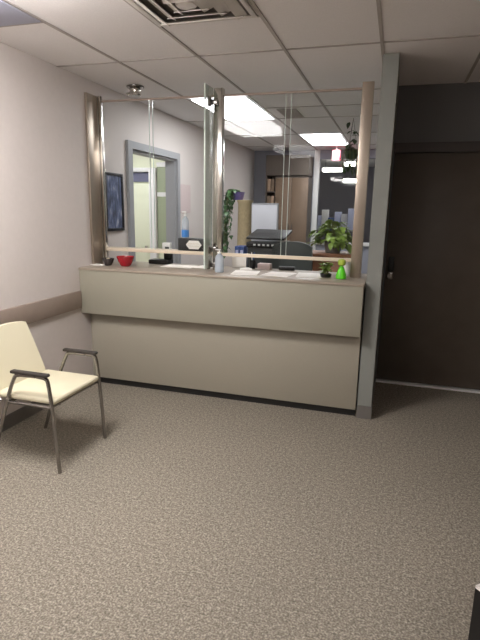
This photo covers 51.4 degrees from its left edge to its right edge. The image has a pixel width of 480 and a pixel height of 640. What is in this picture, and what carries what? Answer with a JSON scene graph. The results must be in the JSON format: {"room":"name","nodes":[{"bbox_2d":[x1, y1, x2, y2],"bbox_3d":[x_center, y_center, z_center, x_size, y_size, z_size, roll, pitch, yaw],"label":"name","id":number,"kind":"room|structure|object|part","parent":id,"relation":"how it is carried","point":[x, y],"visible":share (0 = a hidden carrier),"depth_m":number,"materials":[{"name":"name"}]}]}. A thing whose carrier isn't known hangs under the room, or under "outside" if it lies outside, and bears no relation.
{"room":"waiting room","nodes":[
{"label":"waiting room","id":0,"kind":"room"},
{"bbox_2d":[0,42,254,417],"bbox_3d":[-1.657,-0.506,3.356,0.120,2.567,12.700,5,13,16],"label":"wall","id":1,"kind":"structure","parent":0,"point":[45,234],"depth_m":3.91,"materials":[{"name":"paint"}]},
{"bbox_2d":[0,402,48,431],"bbox_3d":[-2.426,1.260,1.037,0.010,0.100,7.200,5,13,16],"label":"baseboard","id":2,"kind":"structure","parent":1,"relation":"attached to","point":[24,412],"depth_m":3.63,"materials":[{"name":"grey plastic"}]},
{"bbox_2d":[0,291,81,324],"bbox_3d":[-2.409,0.551,0.871,0.022,0.147,7.188,5,13,16],"label":"chair rail","id":3,"kind":"object","parent":1,"relation":"attached to","point":[39,310],"visible":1,"depth_m":3.76,"materials":[{"name":"laminate"}]},
{"bbox_2d":[105,172,124,230],"bbox_3d":[-1.161,-1.089,4.609,0.022,0.520,0.310,5,13,16],"label":"framed picture","id":4,"kind":"object","parent":1,"relation":"attached to","point":[114,187],"visible":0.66,"depth_m":4.62,"materials":[{"name":"black"}]},
{"bbox_2d":[125,140,180,263],"bbox_3d":[-0.973,-0.775,5.536,0.150,2.170,1.215,5,13,16],"label":"door frame","id":5,"kind":"structure","parent":1,"relation":"attached to","point":[172,159],"depth_m":5.80,"materials":[{"name":"grey"}]},
{"bbox_2d":[180,184,190,212],"bbox_3d":[-0.678,-1.496,6.152,0.006,0.340,0.340,5,13,16],"label":"notice","id":6,"kind":"object","parent":1,"relation":"attached to","point":[185,190],"visible":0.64,"depth_m":6.16,"materials":[{"name":"pink paper"}]},
{"bbox_2d":[133,154,164,258],"bbox_3d":[-1.507,-1.380,7.294,1.965,2.567,0.100,5,13,16],"label":"wall","id":7,"kind":"structure","parent":0,"point":[138,161],"depth_m":7.02,"materials":[{"name":"green"}]},
{"bbox_2d":[133,168,158,261],"bbox_3d":[-1.481,-1.122,7.234,0.610,2.090,0.099,5,13,16],"label":"door","id":8,"kind":"structure","parent":7,"relation":"in","point":[143,204],"depth_m":7.10,"materials":[{"name":"green"}]},
{"bbox_2d":[156,162,165,248],"bbox_3d":[-0.983,-1.585,7.009,0.385,1.210,0.039,5,13,16],"label":"window","id":9,"kind":"structure","parent":7,"relation":"in","point":[161,182],"depth_m":7.03,"materials":[{"name":"green"}]},
{"bbox_3d":[-0.976,-1.952,6.928,0.385,0.458,0.039,5,13,16],"label":"frame","id":10,"kind":"part","parent":9,"relation":"part of","materials":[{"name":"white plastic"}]},
{"bbox_2d":[0,370,479,639],"bbox_3d":[0.204,0.550,4.819,7.150,0.060,16.300,5,13,16],"label":"floor","id":11,"kind":"structure","parent":0,"point":[195,517],"depth_m":2.56,"materials":[{"name":"carpet"}]},
{"bbox_2d":[0,321,106,473],"bbox_3d":[-1.278,0.451,3.187,0.626,0.793,0.528,5,13,16],"label":"chair","id":12,"kind":"object","parent":11,"relation":"on","point":[24,375],"visible":1,"depth_m":3.17,"materials":[{"name":"beige plastic"}]},
{"bbox_3d":[-1.359,0.593,2.981,0.371,0.602,0.023,5,13,16],"label":"leg","id":13,"kind":"part","parent":12,"relation":"part of","materials":[{"name":"silver metal"}]},
{"bbox_3d":[-1.475,0.230,3.201,0.205,0.375,0.444,5,13,16],"label":"backrest","id":14,"kind":"part","parent":12,"relation":"part of","materials":[{"name":"beige leather"}]},
{"bbox_3d":[-1.213,0.309,2.873,0.255,0.019,0.038,5,13,16],"label":"armrest","id":15,"kind":"part","parent":12,"relation":"part of","materials":[{"name":"black"}]},
{"bbox_3d":[-1.113,0.613,2.908,0.127,0.599,0.023,5,13,16],"label":"leg","id":16,"kind":"part","parent":12,"relation":"part of","materials":[{"name":"silver metal"}]},
{"bbox_3d":[-1.199,0.416,3.154,0.410,0.037,0.464,5,13,16],"label":"seat","id":17,"kind":"part","parent":12,"relation":"part of","materials":[{"name":"beige leather"}]},
{"bbox_3d":[-1.168,0.451,3.152,0.315,0.021,0.492,5,13,16],"label":"seat frame","id":18,"kind":"part","parent":12,"relation":"part of","materials":[{"name":"silver metal"}]},
{"bbox_3d":[-1.215,0.494,3.439,0.371,0.602,0.023,5,13,16],"label":"leg","id":19,"kind":"part","parent":12,"relation":"part of","materials":[{"name":"silver metal"}]},
{"bbox_3d":[-1.069,0.210,3.331,0.255,0.019,0.038,5,13,16],"label":"armrest","id":20,"kind":"part","parent":12,"relation":"part of","materials":[{"name":"black plastic"}]},
{"bbox_3d":[-0.969,0.514,3.366,0.127,0.599,0.023,5,13,16],"label":"leg","id":21,"kind":"part","parent":12,"relation":"part of","materials":[{"name":"silver metal"}]},
{"bbox_2d":[78,261,366,415],"bbox_3d":[-0.153,0.100,4.262,2.338,1.046,0.648,5,13,16],"label":"reception desk","id":22,"kind":"object","parent":11,"relation":"on","point":[292,341],"depth_m":3.98,"materials":[{"name":"laminate"}]},
{"bbox_2d":[101,258,113,265],"bbox_3d":[-1.153,-0.508,4.353,0.110,0.062,0.110,5,13,16],"label":"bowl","id":23,"kind":"object","parent":22,"relation":"on","point":[107,262],"visible":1,"depth_m":4.32,"materials":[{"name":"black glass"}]},
{"bbox_2d":[116,255,133,266],"bbox_3d":[-0.994,-0.510,4.324,0.156,0.085,0.156,5,13,16],"label":"bowl","id":24,"kind":"object","parent":22,"relation":"on","point":[124,260],"visible":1,"depth_m":4.28,"materials":[{"name":"red glass"}]},
{"bbox_2d":[149,242,172,264],"bbox_3d":[-0.725,-0.613,4.565,0.190,0.190,0.130,5,13,16],"label":"card terminal","id":25,"kind":"object","parent":22,"relation":"on","point":[168,258],"visible":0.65,"depth_m":4.54,"materials":[{"name":"black plastic"}]},
{"bbox_2d":[160,264,195,267],"bbox_3d":[-0.535,-0.472,4.380,0.280,0.003,0.200,4,13,14],"label":"paper sheet","id":26,"kind":"object","parent":22,"relation":"on","point":[168,265],"visible":1,"depth_m":4.36,"materials":[{"name":"white paper"}]},
{"bbox_2d":[193,265,212,268],"bbox_3d":[-0.298,-0.466,4.371,0.160,0.003,0.200,6,14,22],"label":"paper sheet","id":27,"kind":"object","parent":22,"relation":"on","point":[201,266],"visible":0.57,"depth_m":4.32,"materials":[{"name":"white paper"}]},
{"bbox_2d":[215,249,223,272],"bbox_3d":[-0.166,-0.478,4.017,0.073,0.185,0.073,5,13,16],"label":"pump bottle","id":28,"kind":"object","parent":22,"relation":"on","point":[219,259],"visible":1,"depth_m":3.99,"materials":[{"name":"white plastic"}]},
{"bbox_3d":[-0.239,-0.151,3.910,2.331,0.370,0.025,5,13,16],"label":"panel","id":29,"kind":"part","parent":22,"relation":"part of","materials":[{"name":"laminate"}]},
{"bbox_2d":[78,261,366,286],"bbox_3d":[-0.144,-0.402,4.150,2.338,0.018,0.648,5,13,16],"label":"countertop","id":30,"kind":"structure","parent":22,"relation":"on","point":[136,267],"depth_m":3.99,"materials":[{"name":"beige laminate"}]},
{"bbox_3d":[-0.198,0.304,4.094,2.283,0.600,0.020,5,13,16],"label":"panel","id":31,"kind":"part","parent":22,"relation":"part of","materials":[{"name":"laminate"}]},
{"bbox_2d":[84,81,374,277],"bbox_3d":[-0.148,-1.111,4.017,2.287,1.422,0.312,5,13,16],"label":"window frame","id":32,"kind":"structure","parent":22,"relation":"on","point":[94,125],"depth_m":4.03,"materials":[{"name":"silver metal"}]},
{"bbox_3d":[-1.253,-1.181,4.270,0.022,1.408,0.140,5,13,16],"label":"wall post","id":33,"kind":"part","parent":32,"relation":"part of","materials":[{"name":"silver metal"}]},
{"bbox_3d":[-1.221,-1.199,4.354,0.032,1.408,0.039,5,13,16],"label":"post trim","id":34,"kind":"part","parent":32,"relation":"part of","materials":[{"name":"silver metal"}]},
{"bbox_3d":[-1.190,-1.196,4.344,0.022,1.408,0.040,5,13,16],"label":"post trim","id":35,"kind":"part","parent":32,"relation":"part of","materials":[{"name":"silver metal"}]},
{"bbox_2d":[178,238,209,251],"bbox_3d":[-0.397,-0.652,4.300,0.256,0.105,0.105,5,13,16],"label":"sign box","id":36,"kind":"object","parent":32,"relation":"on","point":[184,244],"visible":0.88,"depth_m":4.25,"materials":[{"name":"black plastic"}]},
{"bbox_2d":[181,211,188,237],"bbox_3d":[-0.472,-0.821,4.290,0.065,0.225,0.065,5,13,16],"label":"pump bottle","id":37,"kind":"object","parent":36,"relation":"on","point":[185,222],"visible":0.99,"depth_m":4.27,"materials":[{"name":"blue plastic"}]},
{"bbox_3d":[-0.395,-0.640,4.249,0.144,0.072,0.004,5,13,16],"label":"plate","id":38,"kind":"part","parent":36,"relation":"part of","materials":[{"name":"white paper"}]},
{"bbox_3d":[-0.174,-1.115,4.042,0.078,1.418,0.050,5,13,16],"label":"post","id":39,"kind":"part","parent":32,"relation":"part of","materials":[{"name":"silver metal"}]},
{"bbox_3d":[-0.165,-0.549,4.161,2.141,0.027,0.024,5,13,16],"label":"rail","id":40,"kind":"part","parent":32,"relation":"part of","materials":[{"name":"beige wood"}]},
{"bbox_3d":[-0.142,-1.754,3.893,2.141,0.015,0.016,5,13,16],"label":"rail","id":41,"kind":"part","parent":32,"relation":"part of","materials":[{"name":"metal"}]},
{"bbox_3d":[0.910,-1.018,3.722,0.082,1.408,0.040,5,13,16],"label":"post","id":42,"kind":"part","parent":32,"relation":"part of","materials":[{"name":"silver metal"}]},
{"bbox_2d":[232,257,245,267],"bbox_3d":[-0.008,-0.509,4.367,0.130,0.100,0.004,5,13,16],"label":"folded card","id":43,"kind":"object","parent":22,"relation":"on","point":[237,262],"visible":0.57,"depth_m":4.37,"materials":[{"name":"white paper"}]},
{"bbox_2d":[231,270,259,274],"bbox_3d":[0.045,-0.384,4.035,0.210,0.002,0.280,3,13,8],"label":"paper sheet","id":44,"kind":"object","parent":22,"relation":"on","point":[236,272],"visible":1,"depth_m":4.03,"materials":[{"name":"white paper"}]},
{"bbox_2d":[240,267,251,269],"bbox_3d":[0.049,-0.440,4.278,0.100,0.006,0.150,1,13,0],"label":"paper sheet","id":45,"kind":"object","parent":22,"relation":"on","point":[241,268],"visible":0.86,"depth_m":4.27,"materials":[{"name":"white paper"}]},
{"bbox_2d":[249,260,255,268],"bbox_3d":[0.109,-0.485,4.325,0.056,0.075,0.055,5,13,16],"label":"pen cup","id":46,"kind":"object","parent":22,"relation":"on","point":[252,263],"visible":0.94,"depth_m":4.30,"materials":[{"name":"black plastic"}]},
{"bbox_2d":[257,263,271,269],"bbox_3d":[0.213,-0.464,4.296,0.110,0.050,0.080,5,13,16],"label":"tissue box","id":47,"kind":"object","parent":22,"relation":"on","point":[264,266],"visible":1,"depth_m":4.26,"materials":[{"name":"cardboard"}]},
{"bbox_2d":[261,271,296,276],"bbox_3d":[0.309,-0.366,3.977,0.220,0.002,0.280,7,14,23],"label":"paper sheet","id":48,"kind":"object","parent":22,"relation":"on","point":[272,273],"visible":1,"depth_m":3.96,"materials":[{"name":"white paper"}]},
{"bbox_2d":[279,266,294,270],"bbox_3d":[0.401,-0.442,4.263,0.140,0.030,0.040,5,13,16],"label":"stapler","id":49,"kind":"object","parent":22,"relation":"on","point":[280,267],"visible":1,"depth_m":4.25,"materials":[{"name":"black plastic"}]},
{"bbox_2d":[296,272,321,277],"bbox_3d":[0.553,-0.356,3.956,0.200,0.002,0.280,4,13,11],"label":"paper sheet","id":50,"kind":"object","parent":22,"relation":"on","point":[310,275],"visible":0.79,"depth_m":3.93,"materials":[{"name":"white paper"}]},
{"bbox_2d":[318,261,333,277],"bbox_3d":[0.662,-0.393,3.843,0.138,0.127,0.119,5,13,16],"label":"potted succulent","id":51,"kind":"object","parent":22,"relation":"on","point":[326,268],"visible":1,"depth_m":3.83,"materials":[{"name":"green plant"}]},
{"bbox_2d":[336,259,345,278],"bbox_3d":[0.768,-0.387,3.769,0.080,0.150,0.080,5,13,16],"label":"ornament","id":52,"kind":"object","parent":22,"relation":"on","point":[340,274],"visible":1,"depth_m":3.75,"materials":[{"name":"green plastic"}]},
{"bbox_2d":[343,262,350,275],"bbox_3d":[0.844,-0.418,3.947,0.086,0.137,0.086,5,13,16],"label":"cup","id":53,"kind":"object","parent":22,"relation":"on","point":[347,265],"visible":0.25,"depth_m":3.92,"materials":[{"name":"white ceramic"}]},
{"bbox_2d":[251,203,278,240],"bbox_3d":[0.241,-0.674,6.429,0.430,1.630,0.225,5,13,16],"label":"divider panel","id":54,"kind":"object","parent":11,"relation":"on","point":[264,215],"visible":0.26,"depth_m":6.34,"materials":[{"name":"grey fabric"}]},
{"bbox_3d":[0.266,-0.692,6.511,0.430,1.630,0.050,5,13,16],"label":"frame","id":55,"kind":"part","parent":54,"relation":"part of","materials":[{"name":"grey"}]},
{"bbox_2d":[265,155,313,243],"bbox_3d":[0.834,-1.607,8.783,0.740,2.450,0.440,5,13,16],"label":"tall cabinet","id":56,"kind":"object","parent":11,"relation":"on","point":[300,170],"visible":0.51,"depth_m":8.46,"materials":[{"name":"brown wood"}]},
{"bbox_2d":[267,179,270,190],"bbox_3d":[0.525,-2.335,8.642,0.056,0.200,0.200,5,13,16],"label":"binder","id":57,"kind":"object","parent":56,"relation":"on","point":[268,180],"visible":0.59,"depth_m":8.55,"materials":[{"name":"brown"}]},
{"bbox_2d":[271,179,274,190],"bbox_3d":[0.588,-2.330,8.623,0.056,0.200,0.200,5,13,16],"label":"binder","id":58,"kind":"object","parent":56,"relation":"on","point":[272,180],"visible":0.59,"depth_m":8.53,"materials":[{"name":"brown cardboard"}]},
{"bbox_3d":[0.724,-1.433,8.657,0.278,2.000,0.020,5,13,16],"label":"cabinet door","id":59,"kind":"part","parent":56,"relation":"part of","materials":[{"name":"brown wood"}]},
{"bbox_3d":[0.994,-1.410,8.577,0.278,2.000,0.020,5,13,16],"label":"cabinet door","id":60,"kind":"part","parent":56,"relation":"part of","materials":[{"name":"brown wood"}]},
{"bbox_2d":[270,241,312,270],"bbox_3d":[0.447,-0.133,4.910,0.538,1.239,0.590,5,13,16],"label":"office chair","id":61,"kind":"object","parent":11,"relation":"on","point":[293,248],"visible":0.15,"depth_m":5.02,"materials":[{"name":"grey fabric"}]},
{"bbox_2d":[313,250,350,271],"bbox_3d":[0.962,-0.205,5.589,0.620,1.104,0.470,5,13,16],"label":"base cabinet","id":62,"kind":"object","parent":11,"relation":"on","point":[316,253],"visible":0.02,"depth_m":5.28,"materials":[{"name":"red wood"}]},
{"bbox_3d":[0.765,-0.172,5.439,0.275,1.000,0.018,5,13,16],"label":"door","id":63,"kind":"part","parent":62,"relation":"part of","materials":[{"name":"red wood"}]},
{"bbox_2d":[306,219,352,253],"bbox_3d":[1.013,-0.908,5.385,0.601,0.357,0.548,5,13,16],"label":"pothos plant","id":64,"kind":"object","parent":62,"relation":"on","point":[333,243],"visible":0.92,"depth_m":5.31,"materials":[{"name":"green plant"}]},
{"bbox_3d":[1.008,-0.795,5.398,0.210,0.132,0.210,5,13,16],"label":"pot","id":65,"kind":"part","parent":64,"relation":"part of","materials":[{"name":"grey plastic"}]},
{"bbox_3d":[1.038,-0.149,5.359,0.275,1.000,0.018,5,13,16],"label":"door","id":66,"kind":"part","parent":62,"relation":"part of","materials":[{"name":"red wood"}]},
{"bbox_2d":[468,584,479,639],"bbox_3d":[0.886,1.031,1.413,0.320,0.505,0.320,-5,14,-25],"label":"waste bin","id":67,"kind":"object","parent":11,"relation":"on","point":[474,631],"visible":1,"depth_m":1.44,"materials":[{"name":"black plastic"}]},
{"bbox_3d":[1.999,-1.288,10.439,1.000,1.150,0.500,5,13,16],"label":"table","id":68,"kind":"object","parent":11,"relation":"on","visible":0},
{"bbox_2d":[317,215,321,229],"bbox_3d":[1.640,-2.028,10.392,0.120,0.300,0.240,5,13,16],"label":"storage box","id":69,"kind":"object","parent":68,"relation":"on","point":[319,216],"visible":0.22,"depth_m":10.27,"materials":[{"name":"blue"}]},
{"bbox_2d":[321,210,328,225],"bbox_3d":[1.767,-2.076,10.342,0.120,0.420,0.240,5,13,16],"label":"storage box","id":70,"kind":"object","parent":68,"relation":"on","point":[325,213],"visible":0.51,"depth_m":10.22,"materials":[{"name":"white plastic"}]},
{"bbox_2d":[334,212,341,226],"bbox_3d":[2.019,-2.035,10.271,0.120,0.380,0.240,5,13,16],"label":"storage box","id":71,"kind":"object","parent":68,"relation":"on","point":[337,214],"visible":0.48,"depth_m":10.14,"materials":[{"name":"blue"}]},
{"bbox_2d":[341,214,347,230],"bbox_3d":[2.144,-2.005,10.238,0.120,0.340,0.240,5,13,16],"label":"storage box","id":72,"kind":"object","parent":68,"relation":"on","point":[344,217],"visible":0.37,"depth_m":10.12,"materials":[{"name":"grey fabric"}]},
{"bbox_2d":[347,209,353,229],"bbox_3d":[2.272,-2.047,10.189,0.120,0.450,0.240,5,13,16],"label":"storage box","id":73,"kind":"object","parent":68,"relation":"on","point":[350,211],"visible":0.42,"depth_m":10.07,"materials":[{"name":"blue"}]},
{"bbox_3d":[0.215,-0.096,5.853,0.920,0.750,0.660,5,13,16],"label":"office desk","id":74,"kind":"object","parent":11,"relation":"on","visible":0},
{"bbox_2d":[235,245,243,252],"bbox_3d":[-0.011,-0.631,5.593,0.050,0.400,0.182,5,13,16],"label":"ring binder","id":75,"kind":"object","parent":74,"relation":"on","point":[237,248],"visible":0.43,"depth_m":5.47,"materials":[{"name":"blue plastic"}]},
{"bbox_2d":[240,245,247,266],"bbox_3d":[0.042,-0.627,5.577,0.050,0.400,0.182,5,13,16],"label":"ring binder","id":76,"kind":"object","parent":74,"relation":"on","point":[243,249],"visible":0.33,"depth_m":5.48,"materials":[{"name":"blue plastic"}]},
{"bbox_2d":[237,200,252,245],"bbox_3d":[0.050,-0.932,5.799,0.200,0.900,0.200,5,13,16],"label":"plant stand","id":77,"kind":"object","parent":74,"relation":"on","point":[244,206],"visible":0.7,"depth_m":5.69,"materials":[{"name":"beige wicker"}]},
{"bbox_2d":[223,189,244,257],"bbox_3d":[-0.112,-1.112,5.776,0.319,0.788,0.225,-5,14,-27],"label":"trailing vine","id":78,"kind":"object","parent":77,"relation":"on","point":[231,194],"visible":0.95,"depth_m":5.69,"materials":[{"name":"green plant"}]},
{"bbox_2d":[233,192,244,199],"bbox_3d":[-0.018,-1.422,5.714,0.156,0.088,0.156,5,13,16],"label":"pot","id":79,"kind":"object","parent":77,"relation":"on","point":[236,195],"depth_m":5.66,"materials":[{"name":"purple ceramic"}]},
{"bbox_2d":[246,229,291,267],"bbox_3d":[0.322,-0.710,5.562,0.420,0.579,0.467,5,13,16],"label":"copier","id":80,"kind":"object","parent":74,"relation":"on","point":[264,239],"visible":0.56,"depth_m":5.40,"materials":[{"name":"grey plastic"}]},
{"bbox_3d":[0.264,-0.803,5.341,0.400,0.055,0.039,5,13,16],"label":"control panel","id":81,"kind":"part","parent":80,"relation":"part of","materials":[{"name":"black plastic"}]},
{"bbox_3d":[0.331,-0.948,5.525,0.420,0.097,0.435,5,13,16],"label":"lid","id":82,"kind":"part","parent":80,"relation":"part of","materials":[{"name":"black plastic"}]},
{"bbox_2d":[0,0,479,166],"bbox_3d":[0.252,-2.006,4.250,7.150,0.056,16.300,5,13,16],"label":"ceiling","id":83,"kind":"structure","parent":0,"point":[291,45],"depth_m":3.31,"materials":[{"name":"tile"}]},
{"bbox_2d":[0,0,40,25],"bbox_3d":[-1.443,-1.644,2.624,0.510,0.005,0.540,5,13,16],"label":"ceiling panel","id":84,"kind":"object","parent":83,"relation":"attached to","point":[9,15],"visible":1,"depth_m":2.73,"materials":[{"name":"grey"}]},
{"bbox_2d":[126,84,143,97],"bbox_3d":[-0.903,-1.966,4.290,0.155,0.084,0.150,5,13,16],"label":"ceiling fixture","id":85,"kind":"object","parent":83,"relation":"attached to","point":[135,90],"visible":1,"depth_m":4.25,"materials":[{"name":"silver metal"}]},
{"bbox_3d":[-0.900,-2.001,4.282,0.150,0.012,0.150,5,13,16],"label":"ceiling plate","id":86,"kind":"part","parent":85,"relation":"part of","materials":[{"name":"silver metal"}]},
{"bbox_2d":[126,0,257,26],"bbox_3d":[-0.268,-1.575,2.478,0.580,0.032,0.580,5,13,16],"label":"ceiling vent","id":87,"kind":"object","parent":83,"relation":"in","point":[169,13],"visible":1,"depth_m":2.57,"materials":[{"name":"silver metal"}]},
{"bbox_2d":[189,96,275,120],"bbox_3d":[-0.039,-2.192,5.200,0.575,0.006,1.180,5,13,16],"label":"recessed light","id":88,"kind":"object","parent":83,"relation":"in","point":[241,107],"visible":0.93,"depth_m":5.15,"materials":[{"name":"white plastic"}]},
{"bbox_2d":[277,109,303,117],"bbox_3d":[0.547,-2.213,5.343,0.200,0.006,0.500,5,13,16],"label":"ceiling vent","id":89,"kind":"object","parent":83,"relation":"attached to","point":[295,113],"visible":0.98,"depth_m":5.33,"materials":[{"name":"grey metal"}]},
{"bbox_2d":[299,134,347,145],"bbox_3d":[1.254,-2.637,7.309,0.570,0.006,1.180,5,13,16],"label":"recessed light","id":90,"kind":"object","parent":83,"relation":"in","point":[313,139],"visible":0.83,"depth_m":7.23,"materials":[{"name":"white plastic"}]},
{"bbox_2d":[322,165,342,171],"bbox_3d":[1.841,-3.077,9.887,0.400,0.256,0.100,5,13,16],"label":"lamp","id":91,"kind":"object","parent":83,"relation":"hanging from","point":[325,169],"visible":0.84,"depth_m":9.87,"materials":[{"name":"white plastic"}]},
{"bbox_2d":[332,146,340,160],"bbox_3d":[1.544,-2.671,7.979,0.120,0.221,0.064,10,15,34],"label":"exit sign","id":92,"kind":"object","parent":83,"relation":"hanging from","point":[336,153],"visible":1,"depth_m":7.96,"materials":[{"name":"white plastic"}]},
{"bbox_2d":[339,118,358,176],"bbox_3d":[1.254,-1.925,5.599,0.265,0.651,0.256,5,13,16],"label":"hanging plant","id":93,"kind":"object","parent":83,"relation":"hanging from","point":[351,153],"visible":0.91,"depth_m":5.58,"materials":[{"name":"green plant"}]},
{"bbox_3d":[1.254,-1.854,5.627,0.156,0.080,0.156,5,13,16],"label":"pot","id":94,"kind":"part","parent":93,"relation":"part of","materials":[{"name":"grey plastic"}]},
{"bbox_2d":[343,177,355,182],"bbox_3d":[2.301,-3.064,10.280,0.320,0.436,0.100,5,13,16],"label":"lamp","id":95,"kind":"object","parent":83,"relation":"hanging from","point":[345,180],"visible":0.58,"depth_m":10.29,"materials":[{"name":"white plastic"}]},
{"bbox_2d":[253,149,375,273],"bbox_3d":[2.576,-1.579,8.535,4.865,2.567,0.100,5,13,16],"label":"wall","id":96,"kind":"structure","parent":0,"point":[260,156],"depth_m":8.84,"materials":[{"name":"grey paint"}]},
{"bbox_2d":[310,150,368,249],"bbox_3d":[1.817,-2.052,8.618,1.120,1.706,0.100,5,13,16],"label":"window","id":97,"kind":"structure","parent":96,"relation":"in","point":[317,152],"depth_m":8.69,"materials":[{"name":"white glass"}]},
{"bbox_2d":[320,273,331,277],"bbox_3d":[0.664,-0.345,3.854,0.090,0.028,0.090,5,13,16],"label":"pot","id":98,"kind":"object","parent":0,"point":[325,275],"depth_m":3.82,"materials":[{"name":"black ceramic"}]},
{"bbox_2d":[318,167,374,241],"bbox_3d":[2.561,-2.376,12.114,7.050,2.567,0.100,5,13,16],"label":"wall","id":99,"kind":"structure","parent":0,"point":[335,195],"depth_m":11.96,"materials":[{"name":"grey paint"}]},
{"bbox_2d":[357,53,399,406],"bbox_3d":[1.749,-1.035,6.023,0.104,2.567,5.300,5,13,16],"label":"wall partition","id":100,"kind":"structure","parent":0,"point":[384,160],"depth_m":3.54,"materials":[{"name":"grey paint"}]},
{"bbox_2d":[356,374,375,419],"bbox_3d":[1.081,0.615,4.232,0.111,0.100,0.908,5,13,16],"label":"baseboard","id":101,"kind":"structure","parent":100,"relation":"attached to","point":[365,412],"depth_m":3.81,"materials":[{"name":"grey plastic"}]},
{"bbox_2d":[394,82,479,142],"bbox_3d":[2.459,-0.593,4.097,2.416,2.567,0.100,5,13,16],"label":"wall","id":102,"kind":"structure","parent":0,"point":[448,112],"depth_m":4.07,"materials":[{"name":"grey paint"}]},
{"bbox_2d":[376,141,479,393],"bbox_3d":[1.767,-0.425,4.316,0.996,2.118,0.125,5,13,16],"label":"door","id":103,"kind":"structure","parent":102,"relation":"in","point":[429,337],"depth_m":4.33,"materials":[{"name":"brown wood"}]},
{"bbox_3d":[1.332,-0.394,4.422,0.047,0.065,0.054,5,13,16],"label":"handle","id":104,"kind":"part","parent":103,"relation":"part of","materials":[{"name":"silver metal"}]},
{"bbox_3d":[1.771,-0.427,4.329,0.996,2.118,0.098,5,13,16],"label":"frame","id":105,"kind":"part","parent":103,"relation":"part of","materials":[{"name":"grey"}]}
]}

